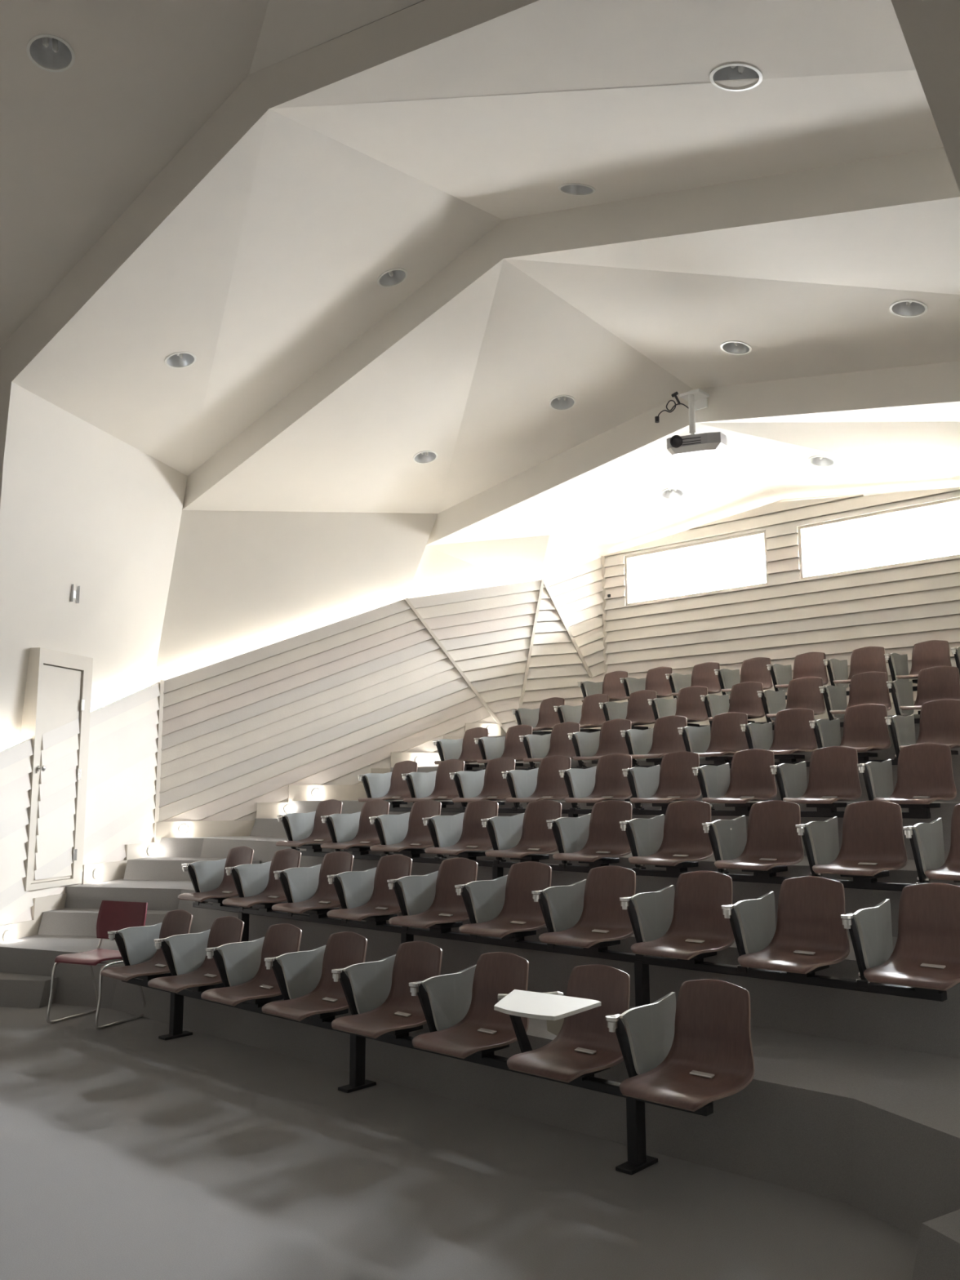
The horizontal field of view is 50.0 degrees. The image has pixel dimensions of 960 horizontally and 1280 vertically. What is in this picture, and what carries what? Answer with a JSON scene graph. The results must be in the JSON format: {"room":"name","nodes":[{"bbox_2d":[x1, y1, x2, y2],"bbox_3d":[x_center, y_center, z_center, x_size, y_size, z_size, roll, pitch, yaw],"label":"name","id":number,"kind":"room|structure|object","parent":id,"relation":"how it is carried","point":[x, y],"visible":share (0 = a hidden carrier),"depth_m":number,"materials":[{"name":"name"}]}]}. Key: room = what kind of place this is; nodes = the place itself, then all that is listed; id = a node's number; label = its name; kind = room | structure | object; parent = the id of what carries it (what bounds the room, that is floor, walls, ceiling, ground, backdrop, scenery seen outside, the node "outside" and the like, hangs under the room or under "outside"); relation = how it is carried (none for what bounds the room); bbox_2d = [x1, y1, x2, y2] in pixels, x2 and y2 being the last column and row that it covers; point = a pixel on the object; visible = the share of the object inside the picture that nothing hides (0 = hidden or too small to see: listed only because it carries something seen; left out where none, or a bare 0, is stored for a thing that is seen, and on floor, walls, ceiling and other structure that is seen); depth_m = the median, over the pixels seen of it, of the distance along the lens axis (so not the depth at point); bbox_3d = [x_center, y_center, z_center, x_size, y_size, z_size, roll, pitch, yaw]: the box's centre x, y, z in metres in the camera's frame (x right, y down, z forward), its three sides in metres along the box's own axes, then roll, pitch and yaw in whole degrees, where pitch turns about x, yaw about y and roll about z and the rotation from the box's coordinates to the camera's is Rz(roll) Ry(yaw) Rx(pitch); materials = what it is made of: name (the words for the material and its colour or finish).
{"room":"lecture hall","nodes":[
{"label":"lecture hall","id":0,"kind":"room"},
{"bbox_2d":[0,682,159,925],"bbox_3d":[-3.658,1.599,9.405,0.046,2.700,2.530,-2,-9,14],"label":"wall","id":1,"kind":"structure","parent":0,"point":[121,788],"depth_m":9.76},
{"bbox_2d":[18,647,93,891],"bbox_3d":[-3.774,1.138,9.153,0.237,2.060,0.760,-2,-9,14],"label":"door","id":2,"kind":"structure","parent":1,"relation":"in","point":[56,709],"depth_m":9.09,"materials":[{"name":"paint"}]},
{"bbox_2d":[0,841,155,942],"bbox_3d":[-3.640,2.365,9.289,0.034,0.950,2.530,-2,-9,14],"label":"baseboard","id":3,"kind":"structure","parent":1,"relation":"attached to","point":[114,870],"depth_m":9.38,"materials":[{"name":"paint"}]},
{"bbox_2d":[152,680,164,842],"bbox_3d":[-3.340,1.271,10.686,0.041,1.720,0.046,-8,-11,41],"label":"trim","id":4,"kind":"structure","parent":1,"relation":"attached to","point":[157,796],"depth_m":10.68,"materials":[{"name":"paint"}]},
{"bbox_2d":[0,0,423,347],"bbox_3d":[-2.734,-4.223,2.072,11.950,3.656,8.500,-8,-11,41],"label":"ceiling","id":5,"kind":"structure","parent":0,"point":[80,144],"depth_m":6.62,"materials":[{"name":"grey paint"}]},
{"bbox_2d":[26,34,75,72],"bbox_3d":[-2.606,-3.615,6.263,0.271,0.170,0.266,7,-11,-42],"label":"recessed light","id":6,"kind":"object","parent":5,"relation":"in","point":[48,52],"visible":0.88,"depth_m":6.33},
{"bbox_2d":[0,382,506,750],"bbox_3d":[-1.721,0.699,11.249,7.275,5.000,1.722,7,-11,-40],"label":"wall","id":7,"kind":"structure","parent":0,"point":[166,592],"depth_m":10.15,"materials":[{"name":"white paint"}]},
{"bbox_2d":[158,599,501,822],"bbox_3d":[-1.555,0.952,11.510,3.914,2.974,0.047,3,-9,-23],"label":"wall","id":8,"kind":"structure","parent":0,"point":[330,704],"depth_m":11.37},
{"bbox_2d":[155,723,500,854],"bbox_3d":[-1.553,1.609,11.398,3.900,1.440,0.034,3,-9,-23],"label":"baseboard","id":9,"kind":"structure","parent":8,"relation":"attached to","point":[295,793],"depth_m":11.16,"materials":[{"name":"paint"}]},
{"bbox_2d":[0,1003,919,1279],"bbox_3d":[-1.315,2.317,4.743,15.300,0.100,16.300,-8,-11,41],"label":"floor","id":10,"kind":"structure","parent":0,"point":[127,1152],"depth_m":4.03,"materials":[{"name":"grey carpet"}]},
{"bbox_2d":[0,972,57,1008],"bbox_3d":[-3.656,2.647,7.876,1.020,0.182,0.560,-2,-9,11],"label":"step","id":11,"kind":"structure","parent":10,"relation":"on","point":[16,990],"depth_m":7.58,"materials":[{"name":"concrete"}]},
{"bbox_2d":[46,900,147,1029],"bbox_3d":[-2.635,2.233,7.139,0.450,0.780,0.478,-4,-9,24],"label":"chair","id":12,"kind":"object","parent":10,"relation":"on","point":[112,915],"visible":0.79,"depth_m":7.30,"materials":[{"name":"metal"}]},
{"bbox_2d":[121,977,713,1174],"bbox_3d":[-0.761,2.227,5.563,4.510,0.310,0.200,-8,-11,41],"label":"support frame","id":13,"kind":"structure","parent":10,"relation":"on","point":[638,1160],"depth_m":4.89,"materials":[{"name":"metal"}]},
{"bbox_2d":[100,909,192,982],"bbox_3d":[-2.214,2.061,6.912,0.536,0.466,0.602,-8,-11,41],"label":"seat","id":14,"kind":"object","parent":13,"relation":"on","point":[141,960],"visible":0.72,"depth_m":7.01,"materials":[{"name":"red wood"}]},
{"bbox_2d":[147,915,244,995],"bbox_3d":[-1.780,2.002,6.525,0.536,0.466,0.602,-8,-11,41],"label":"seat","id":15,"kind":"object","parent":13,"relation":"on","point":[188,964],"visible":0.74,"depth_m":6.63,"materials":[{"name":"wood"}]},
{"bbox_2d":[200,923,302,1008],"bbox_3d":[-1.347,1.943,6.139,0.536,0.466,0.602,-8,-11,41],"label":"seat","id":16,"kind":"object","parent":13,"relation":"on","point":[245,976],"visible":0.82,"depth_m":6.24,"materials":[{"name":"wood"}]},
{"bbox_2d":[262,931,367,1022],"bbox_3d":[-0.912,1.884,5.752,0.536,0.466,0.602,-8,-11,41],"label":"seat","id":17,"kind":"object","parent":13,"relation":"on","point":[307,985],"visible":0.88,"depth_m":5.85,"materials":[{"name":"wood"}]},
{"bbox_2d":[331,941,442,1039],"bbox_3d":[-0.479,1.825,5.365,0.536,0.466,0.602,-8,-11,41],"label":"seat","id":18,"kind":"object","parent":13,"relation":"on","point":[380,999],"visible":0.89,"depth_m":5.46,"materials":[{"name":"wood"}]},
{"bbox_2d":[408,951,528,1058],"bbox_3d":[-0.045,1.766,4.979,0.536,0.466,0.602,-8,-11,41],"label":"seat","id":19,"kind":"object","parent":13,"relation":"on","point":[462,1020],"visible":0.84,"depth_m":5.07,"materials":[{"name":"wood"}]},
{"bbox_2d":[493,964,630,1082],"bbox_3d":[0.305,1.694,4.499,0.527,0.466,0.662,-8,-11,41],"label":"seat","id":20,"kind":"object","parent":13,"relation":"on","point":[584,1046],"visible":0.93,"depth_m":4.59,"materials":[{"name":"brown wood"}]},
{"bbox_2d":[605,978,754,1111],"bbox_3d":[0.823,1.648,4.205,0.536,0.466,0.602,-8,-11,41],"label":"seat","id":21,"kind":"object","parent":13,"relation":"on","point":[691,1055],"visible":1,"depth_m":4.28,"materials":[{"name":"wood"}]},
{"bbox_2d":[911,1208,959,1279],"bbox_3d":[1.926,1.848,2.639,0.706,0.182,1.711,3,-9,-19],"label":"step","id":22,"kind":"structure","parent":10,"relation":"on","point":[938,1251],"depth_m":3.20,"materials":[{"name":"concrete"}]},
{"bbox_2d":[408,579,541,733],"bbox_3d":[-0.070,0.227,12.243,1.725,2.005,0.153,2,-9,-18],"label":"wall","id":23,"kind":"structure","parent":0,"point":[486,632],"depth_m":12.30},
{"bbox_2d":[0,934,959,1239],"bbox_3d":[1.514,2.518,7.802,10.990,0.364,7.169,-8,-11,41],"label":"floor","id":24,"kind":"structure","parent":0,"point":[873,1129],"depth_m":4.39,"materials":[{"name":"grey carpet"}]},
{"bbox_2d":[37,907,168,936],"bbox_3d":[-3.122,2.421,8.859,1.180,0.182,0.480,-2,-9,11],"label":"step","id":25,"kind":"structure","parent":24,"relation":"on","point":[65,921],"depth_m":8.72,"materials":[{"name":"grey carpet"}]},
{"bbox_2d":[192,902,946,1007],"bbox_3d":[-0.138,1.978,6.391,5.824,0.310,0.200,-8,-11,41],"label":"beam","id":26,"kind":"structure","parent":24,"relation":"on","point":[642,983],"depth_m":5.50,"materials":[{"name":"metal"}]},
{"bbox_2d":[177,845,253,906],"bbox_3d":[-2.079,1.879,8.175,0.536,0.466,0.602,-8,-11,41],"label":"seat","id":27,"kind":"object","parent":26,"relation":"on","point":[211,882],"visible":0.77,"depth_m":8.28,"materials":[{"name":"plastic"}]},
{"bbox_2d":[222,848,301,911],"bbox_3d":[-1.633,1.818,7.778,0.536,0.466,0.602,-8,-11,41],"label":"seat","id":28,"kind":"object","parent":26,"relation":"on","point":[256,885],"visible":0.78,"depth_m":7.88,"materials":[{"name":"plastic"}]},
{"bbox_2d":[271,851,354,918],"bbox_3d":[-1.188,1.758,7.380,0.536,0.466,0.602,-8,-11,41],"label":"seat","id":29,"kind":"object","parent":26,"relation":"on","point":[308,890],"visible":0.91,"depth_m":7.49,"materials":[{"name":"wood"}]},
{"bbox_2d":[326,853,412,925],"bbox_3d":[-0.742,1.697,6.983,0.536,0.466,0.602,-8,-11,41],"label":"seat","id":30,"kind":"object","parent":26,"relation":"on","point":[366,895],"visible":0.87,"depth_m":7.08,"materials":[{"name":"wood"}]},
{"bbox_2d":[386,857,477,933],"bbox_3d":[-0.296,1.636,6.585,0.536,0.466,0.602,-8,-11,41],"label":"seat","id":31,"kind":"object","parent":26,"relation":"on","point":[431,900],"visible":0.9,"depth_m":6.68,"materials":[{"name":"wood"}]},
{"bbox_2d":[454,861,551,942],"bbox_3d":[0.150,1.575,6.188,0.536,0.466,0.602,-8,-11,41],"label":"seat","id":32,"kind":"object","parent":26,"relation":"on","point":[504,907],"visible":0.94,"depth_m":6.29,"materials":[{"name":"wood"}]},
{"bbox_2d":[531,865,636,952],"bbox_3d":[0.596,1.514,5.791,0.536,0.466,0.602,-8,-11,41],"label":"seat","id":33,"kind":"object","parent":26,"relation":"on","point":[588,914],"visible":0.98,"depth_m":5.88,"materials":[{"name":"wood"}]},
{"bbox_2d":[619,870,734,964],"bbox_3d":[1.042,1.454,5.393,0.536,0.466,0.602,-8,-11,41],"label":"seat","id":34,"kind":"object","parent":26,"relation":"on","point":[689,925],"visible":0.98,"depth_m":5.48,"materials":[{"name":"wood"}]},
{"bbox_2d":[721,875,849,977],"bbox_3d":[1.488,1.393,4.996,0.536,0.466,0.602,-8,-11,41],"label":"seat","id":35,"kind":"object","parent":26,"relation":"on","point":[810,935],"visible":0.99,"depth_m":5.08,"materials":[{"name":"wood"}]},
{"bbox_2d":[840,882,959,993],"bbox_3d":[1.934,1.332,4.598,0.536,0.466,0.602,-8,-11,41],"label":"seat","id":36,"kind":"object","parent":26,"relation":"on","point":[925,957],"visible":1,"depth_m":4.69,"materials":[{"name":"wood"}]},
{"bbox_2d":[0,0,959,506],"bbox_3d":[0.126,-0.831,4.763,11.950,6.120,0.001,-8,-11,41],"label":"wall","id":37,"kind":"structure","parent":0,"point":[931,28],"depth_m":6.31,"materials":[{"name":"grey paint"}]},
{"bbox_2d":[11,0,959,605],"bbox_3d":[1.502,-2.146,8.594,10.910,2.576,7.200,-8,-11,41],"label":"ceiling","id":38,"kind":"structure","parent":0,"point":[785,217],"depth_m":8.46,"materials":[{"name":"white paint"}]},
{"bbox_2d":[666,388,728,461],"bbox_3d":[2.100,-2.103,9.968,0.540,0.658,0.428,-4,-9,22],"label":"projector","id":39,"kind":"object","parent":38,"relation":"hanging from","point":[705,445],"visible":1,"depth_m":9.85,"materials":[{"name":"white plastic"}]},
{"bbox_2d":[709,62,762,91],"bbox_3d":[1.340,-2.998,5.399,0.271,0.172,0.265,5,-10,-31],"label":"recessed light","id":40,"kind":"object","parent":38,"relation":"in","point":[731,71],"visible":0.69,"depth_m":5.46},
{"bbox_2d":[64,878,959,1057],"bbox_3d":[1.711,2.200,8.148,10.890,0.364,6.465,-8,-11,41],"label":"floor","id":41,"kind":"structure","parent":0,"point":[910,1024],"depth_m":5.44,"materials":[{"name":"grey carpet"}]},
{"bbox_2d":[123,857,260,880],"bbox_3d":[-2.709,2.216,9.975,1.350,0.182,0.460,-2,-9,11],"label":"step","id":42,"kind":"structure","parent":41,"relation":"on","point":[148,868],"depth_m":9.86,"materials":[{"name":"concrete"}]},
{"bbox_2d":[298,850,959,891],"bbox_3d":[0.469,1.732,7.234,5.866,0.310,0.200,-8,-11,41],"label":"beam","id":43,"kind":"structure","parent":41,"relation":"on","point":[497,869],"depth_m":6.66,"materials":[{"name":"metal"}]},
{"bbox_2d":[275,799,342,852],"bbox_3d":[-1.488,1.634,9.031,0.536,0.466,0.602,-8,-11,41],"label":"seat","id":44,"kind":"object","parent":43,"relation":"on","point":[307,831],"visible":0.81,"depth_m":9.14,"materials":[{"name":"plastic"}]},
{"bbox_2d":[320,799,390,854],"bbox_3d":[-1.039,1.573,8.631,0.536,0.466,0.602,-8,-11,41],"label":"seat","id":45,"kind":"object","parent":43,"relation":"on","point":[347,831],"visible":0.81,"depth_m":8.74,"materials":[{"name":"plastic"}]},
{"bbox_2d":[368,799,441,857],"bbox_3d":[-0.589,1.512,8.231,0.536,0.466,0.602,-8,-11,41],"label":"seat","id":46,"kind":"object","parent":43,"relation":"on","point":[397,833],"visible":0.84,"depth_m":8.34,"materials":[{"name":"plastic"}]},
{"bbox_2d":[422,800,498,861],"bbox_3d":[-0.140,1.451,7.830,0.536,0.466,0.602,-8,-11,41],"label":"seat","id":47,"kind":"object","parent":43,"relation":"on","point":[462,834],"visible":0.94,"depth_m":7.93,"materials":[{"name":"plastic"}]},
{"bbox_2d":[480,800,561,864],"bbox_3d":[0.309,1.389,7.430,0.536,0.466,0.602,-8,-11,41],"label":"seat","id":48,"kind":"object","parent":43,"relation":"on","point":[522,837],"visible":0.9,"depth_m":7.53,"materials":[{"name":"plastic"}]},
{"bbox_2d":[546,800,631,868],"bbox_3d":[0.759,1.328,7.029,0.536,0.466,0.602,-8,-11,41],"label":"seat","id":49,"kind":"object","parent":43,"relation":"on","point":[592,837],"visible":0.97,"depth_m":7.13,"materials":[{"name":"plastic"}]},
{"bbox_2d":[619,800,713,872],"bbox_3d":[1.208,1.267,6.629,0.536,0.466,0.602,-8,-11,41],"label":"seat","id":50,"kind":"object","parent":43,"relation":"on","point":[673,842],"visible":0.97,"depth_m":6.72,"materials":[{"name":"plastic"}]},
{"bbox_2d":[702,800,804,877],"bbox_3d":[1.658,1.206,6.228,0.536,0.466,0.602,-8,-11,41],"label":"seat","id":51,"kind":"object","parent":43,"relation":"on","point":[772,841],"visible":0.98,"depth_m":6.32,"materials":[{"name":"plastic"}]},
{"bbox_2d":[795,800,907,883],"bbox_3d":[2.107,1.145,5.828,0.536,0.466,0.602,-8,-11,41],"label":"seat","id":52,"kind":"object","parent":43,"relation":"on","point":[873,843],"visible":0.99,"depth_m":5.91,"materials":[{"name":"wood"}]},
{"bbox_2d":[902,804,959,884],"bbox_3d":[2.557,1.084,5.427,0.536,0.466,0.602,-8,-11,41],"label":"seat","id":53,"kind":"object","parent":43,"relation":"on","point":[930,863],"visible":0.94,"depth_m":5.57,"materials":[{"name":"plastic"}]},
{"bbox_2d":[155,835,959,937],"bbox_3d":[2.057,1.891,8.556,10.854,0.364,5.465,-8,-11,41],"label":"floor","id":54,"kind":"structure","parent":0,"point":[264,848],"depth_m":7.27,"materials":[{"name":"grey carpet"}]},
{"bbox_2d":[389,807,930,818],"bbox_3d":[0.874,1.512,8.257,5.309,0.310,0.200,-8,-11,41],"label":"beam","id":55,"kind":"structure","parent":54,"relation":"on","point":[656,812],"depth_m":7.77,"materials":[{"name":"metal"}]},
{"bbox_2d":[357,760,417,808],"bbox_3d":[-0.877,1.387,9.870,0.536,0.466,0.602,-8,-11,41],"label":"seat","id":56,"kind":"object","parent":55,"relation":"on","point":[389,787],"visible":0.76,"depth_m":9.98,"materials":[{"name":"plastic"}]},
{"bbox_2d":[401,759,464,807],"bbox_3d":[-0.423,1.325,9.466,0.536,0.466,0.602,-8,-11,41],"label":"seat","id":57,"kind":"object","parent":55,"relation":"on","point":[436,785],"visible":0.73,"depth_m":9.58,"materials":[{"name":"plastic"}]},
{"bbox_2d":[448,757,515,810],"bbox_3d":[0.031,1.263,9.061,0.536,0.466,0.602,-8,-11,41],"label":"seat","id":58,"kind":"object","parent":55,"relation":"on","point":[488,784],"visible":0.87,"depth_m":9.17,"materials":[{"name":"plastic"}]},
{"bbox_2d":[501,755,571,810],"bbox_3d":[0.485,1.202,8.657,0.536,0.466,0.602,-8,-11,41],"label":"seat","id":59,"kind":"object","parent":55,"relation":"on","point":[544,782],"visible":0.88,"depth_m":8.77,"materials":[{"name":"plastic"}]},
{"bbox_2d":[559,753,631,811],"bbox_3d":[0.939,1.140,8.252,0.536,0.466,0.602,-8,-11,41],"label":"seat","id":60,"kind":"object","parent":55,"relation":"on","point":[606,781],"visible":0.94,"depth_m":8.36,"materials":[{"name":"plastic"}]},
{"bbox_2d":[622,751,701,812],"bbox_3d":[1.393,1.078,7.848,0.536,0.466,0.602,-8,-11,41],"label":"seat","id":61,"kind":"object","parent":55,"relation":"on","point":[674,779],"visible":0.95,"depth_m":7.95,"materials":[{"name":"plastic"}]},
{"bbox_2d":[692,748,777,811],"bbox_3d":[1.847,1.016,7.443,0.536,0.466,0.602,-8,-11,41],"label":"seat","id":62,"kind":"object","parent":55,"relation":"on","point":[752,779],"visible":0.92,"depth_m":7.54,"materials":[{"name":"plastic"}]},
{"bbox_2d":[769,746,862,812],"bbox_3d":[2.300,0.954,7.039,0.536,0.466,0.602,-8,-11,41],"label":"seat","id":63,"kind":"object","parent":55,"relation":"on","point":[833,773],"visible":0.96,"depth_m":7.13,"materials":[{"name":"plastic"}]},
{"bbox_2d":[857,742,956,813],"bbox_3d":[2.754,0.893,6.634,0.536,0.466,0.602,-8,-11,41],"label":"seat","id":64,"kind":"object","parent":55,"relation":"on","point":[925,775],"visible":0.91,"depth_m":6.72,"materials":[{"name":"plastic"}]},
{"bbox_2d":[516,585,601,731],"bbox_3d":[1.105,0.279,12.632,1.472,2.008,0.158,3,-9,-19],"label":"wall","id":65,"kind":"structure","parent":0,"point":[555,669],"depth_m":12.56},
{"bbox_2d":[545,557,604,682],"bbox_3d":[1.276,0.103,12.712,1.120,2.374,0.051,4,-9,-25],"label":"wall","id":66,"kind":"structure","parent":0,"point":[576,591],"depth_m":12.77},
{"bbox_2d":[289,800,959,861],"bbox_3d":[2.693,1.622,9.245,9.766,0.364,3.657,-8,-11,41],"label":"floor","id":67,"kind":"structure","parent":0,"point":[944,811],"depth_m":7.71,"materials":[{"name":"grey carpet"}]},
{"bbox_2d":[467,760,897,800],"bbox_3d":[1.483,1.265,9.097,5.106,0.310,0.200,-8,-11,41],"label":"beam","id":68,"kind":"structure","parent":67,"relation":"on","point":[893,762],"depth_m":8.55,"materials":[{"name":"metal"}]},
{"bbox_2d":[432,727,488,770],"bbox_3d":[-0.192,1.130,10.643,0.536,0.466,0.602,-8,-11,41],"label":"seat","id":69,"kind":"object","parent":68,"relation":"on","point":[465,749],"visible":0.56,"depth_m":10.76,"materials":[{"name":"plastic"}]},
{"bbox_2d":[474,724,533,769],"bbox_3d":[0.243,1.070,10.255,0.536,0.466,0.602,-8,-11,41],"label":"seat","id":70,"kind":"object","parent":68,"relation":"on","point":[510,746],"visible":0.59,"depth_m":10.37,"materials":[{"name":"plastic"}]},
{"bbox_2d":[519,721,580,769],"bbox_3d":[0.678,1.011,9.868,0.536,0.466,0.602,-8,-11,41],"label":"seat","id":71,"kind":"object","parent":68,"relation":"on","point":[556,743],"visible":0.67,"depth_m":9.99,"materials":[{"name":"plastic"}]},
{"bbox_2d":[567,719,631,768],"bbox_3d":[1.113,0.952,9.480,0.536,0.466,0.602,-8,-11,41],"label":"seat","id":72,"kind":"object","parent":68,"relation":"on","point":[590,747],"visible":0.73,"depth_m":9.60,"materials":[{"name":"plastic"}]},
{"bbox_2d":[620,715,687,767],"bbox_3d":[1.548,0.893,9.092,0.536,0.466,0.602,-8,-11,41],"label":"seat","id":73,"kind":"object","parent":68,"relation":"on","point":[648,745],"visible":0.82,"depth_m":9.20,"materials":[{"name":"plastic"}]},
{"bbox_2d":[677,711,749,764],"bbox_3d":[1.984,0.834,8.704,0.536,0.466,0.602,-8,-11,41],"label":"seat","id":74,"kind":"object","parent":68,"relation":"on","point":[726,737],"visible":0.84,"depth_m":8.80,"materials":[{"name":"plastic"}]},
{"bbox_2d":[740,707,817,763],"bbox_3d":[2.419,0.774,8.317,0.536,0.466,0.602,-8,-11,41],"label":"seat","id":75,"kind":"object","parent":68,"relation":"on","point":[793,731],"visible":0.84,"depth_m":8.41,"materials":[{"name":"plastic"}]},
{"bbox_2d":[808,703,890,760],"bbox_3d":[2.854,0.715,7.929,0.536,0.466,0.602,-8,-11,41],"label":"seat","id":76,"kind":"object","parent":68,"relation":"on","point":[865,728],"visible":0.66,"depth_m":8.02,"materials":[{"name":"plastic"}]},
{"bbox_2d":[884,698,959,762],"bbox_3d":[3.289,0.656,7.541,0.536,0.466,0.602,-8,-11,41],"label":"seat","id":77,"kind":"object","parent":68,"relation":"on","point":[940,719],"visible":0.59,"depth_m":7.65,"materials":[{"name":"plastic"}]},
{"bbox_2d":[390,751,959,801],"bbox_3d":[3.026,1.317,9.682,8.789,0.364,2.633,-8,-11,41],"label":"floor","id":78,"kind":"structure","parent":0,"point":[955,758],"depth_m":8.05,"materials":[{"name":"grey carpet"}]},
{"bbox_2d":[710,718,919,756],"bbox_3d":[2.110,1.016,9.922,4.530,0.310,0.200,-8,-11,41],"label":"beam","id":79,"kind":"structure","parent":78,"relation":"on","point":[916,720],"depth_m":8.68,"materials":[{"name":"metal"}]},
{"bbox_2d":[511,697,564,735],"bbox_3d":[0.648,0.851,11.278,0.536,0.466,0.602,-8,-11,41],"label":"seat","id":80,"kind":"object","parent":79,"relation":"on","point":[544,717],"visible":0.66,"depth_m":11.39,"materials":[{"name":"plastic"}]},
{"bbox_2d":[553,693,608,733],"bbox_3d":[1.085,0.792,10.889,0.536,0.466,0.602,-8,-11,41],"label":"seat","id":81,"kind":"object","parent":79,"relation":"on","point":[589,714],"visible":0.65,"depth_m":11.00,"materials":[{"name":"plastic"}]},
{"bbox_2d":[599,689,656,729],"bbox_3d":[1.521,0.732,10.500,0.536,0.466,0.602,-8,-11,41],"label":"seat","id":82,"kind":"object","parent":79,"relation":"on","point":[637,709],"visible":0.64,"depth_m":10.61,"materials":[{"name":"plastic"}]},
{"bbox_2d":[647,685,707,727],"bbox_3d":[1.957,0.673,10.112,0.536,0.466,0.602,-8,-11,41],"label":"seat","id":83,"kind":"object","parent":79,"relation":"on","point":[689,704],"visible":0.63,"depth_m":10.22,"materials":[{"name":"plastic"}]},
{"bbox_2d":[700,681,764,730],"bbox_3d":[2.393,0.614,9.723,0.536,0.466,0.602,-8,-11,41],"label":"seat","id":84,"kind":"object","parent":79,"relation":"on","point":[744,697],"visible":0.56,"depth_m":9.83,"materials":[{"name":"plastic"}]},
{"bbox_2d":[756,676,826,725],"bbox_3d":[2.829,0.554,9.334,0.536,0.466,0.602,-8,-11,41],"label":"seat","id":85,"kind":"object","parent":79,"relation":"on","point":[804,692],"visible":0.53,"depth_m":9.44,"materials":[{"name":"plastic"}]},
{"bbox_2d":[818,671,891,720],"bbox_3d":[3.265,0.495,8.946,0.536,0.466,0.602,-8,-11,41],"label":"seat","id":86,"kind":"object","parent":79,"relation":"on","point":[867,687],"visible":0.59,"depth_m":9.05,"materials":[{"name":"plastic"}]},
{"bbox_2d":[885,666,959,715],"bbox_3d":[3.701,0.435,8.557,0.536,0.466,0.602,-8,-11,41],"label":"seat","id":87,"kind":"object","parent":79,"relation":"on","point":[936,682],"visible":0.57,"depth_m":8.67,"materials":[{"name":"plastic"}]},
{"bbox_2d":[467,714,959,764],"bbox_3d":[3.345,1.004,10.066,7.958,0.364,1.707,-8,-11,41],"label":"floor","id":88,"kind":"structure","parent":0,"point":[891,749],"depth_m":9.01,"materials":[{"name":"grey carpet"}]},
{"bbox_2d":[631,686,917,726],"bbox_3d":[2.920,0.742,10.583,4.585,0.310,0.200,-8,-11,41],"label":"beam","id":89,"kind":"structure","parent":88,"relation":"on","point":[914,688],"depth_m":9.98,"materials":[{"name":"metal"}]},
{"bbox_2d":[577,671,627,702],"bbox_3d":[1.438,0.580,11.957,0.536,0.466,0.602,-8,-11,41],"label":"seat","id":90,"kind":"object","parent":89,"relation":"on","point":[611,686],"visible":0.56,"depth_m":12.06,"materials":[{"name":"plastic"}]},
{"bbox_2d":[619,666,672,701],"bbox_3d":[1.880,0.519,11.563,0.536,0.466,0.602,-8,-11,41],"label":"seat","id":91,"kind":"object","parent":89,"relation":"on","point":[655,680],"visible":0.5,"depth_m":11.67,"materials":[{"name":"plastic"}]},
{"bbox_2d":[665,662,721,698],"bbox_3d":[2.322,0.459,11.169,0.536,0.466,0.602,-8,-11,41],"label":"seat","id":92,"kind":"object","parent":89,"relation":"on","point":[703,674],"visible":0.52,"depth_m":11.28,"materials":[{"name":"plastic"}]},
{"bbox_2d":[714,657,773,699],"bbox_3d":[2.764,0.399,10.775,0.536,0.466,0.602,-8,-11,41],"label":"seat","id":93,"kind":"object","parent":89,"relation":"on","point":[753,669],"visible":0.56,"depth_m":10.88,"materials":[{"name":"plastic"}]},
{"bbox_2d":[766,652,828,692],"bbox_3d":[3.206,0.339,10.382,0.536,0.466,0.602,-8,-11,41],"label":"seat","id":94,"kind":"object","parent":89,"relation":"on","point":[809,664],"visible":0.56,"depth_m":10.49,"materials":[{"name":"plastic"}]},
{"bbox_2d":[822,646,888,688],"bbox_3d":[3.648,0.279,9.988,0.536,0.466,0.602,-8,-11,41],"label":"seat","id":95,"kind":"object","parent":89,"relation":"on","point":[867,659],"visible":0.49,"depth_m":10.10,"materials":[{"name":"plastic"}]},
{"bbox_2d":[884,640,951,689],"bbox_3d":[4.090,0.218,9.594,0.536,0.466,0.602,-8,-11,41],"label":"seat","id":96,"kind":"object","parent":89,"relation":"on","point":[931,653],"visible":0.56,"depth_m":9.70,"materials":[{"name":"plastic"}]},
{"bbox_2d":[603,487,959,728],"bbox_3d":[3.787,-0.256,10.864,6.004,2.723,0.046,-8,-11,41],"label":"wall","id":97,"kind":"structure","parent":0,"point":[895,608],"depth_m":11.28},
{"bbox_2d":[624,529,768,605],"bbox_3d":[2.769,-0.785,12.414,1.900,0.630,0.800,-8,-11,41],"label":"window","id":98,"kind":"structure","parent":97,"relation":"in","point":[641,586],"depth_m":12.75,"materials":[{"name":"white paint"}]},
{"bbox_2d":[797,497,959,579],"bbox_3d":[4.456,-1.000,10.909,1.900,0.600,0.800,-8,-11,41],"label":"window","id":99,"kind":"structure","parent":97,"relation":"in","point":[814,561],"depth_m":11.19,"materials":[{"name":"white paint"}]},
{"bbox_2d":[633,490,959,571],"bbox_3d":[3.941,-1.324,11.160,6.250,0.680,0.012,-8,-11,41],"label":"wall","id":100,"kind":"structure","parent":0,"point":[947,515],"depth_m":11.22,"materials":[{"name":"white paint"}]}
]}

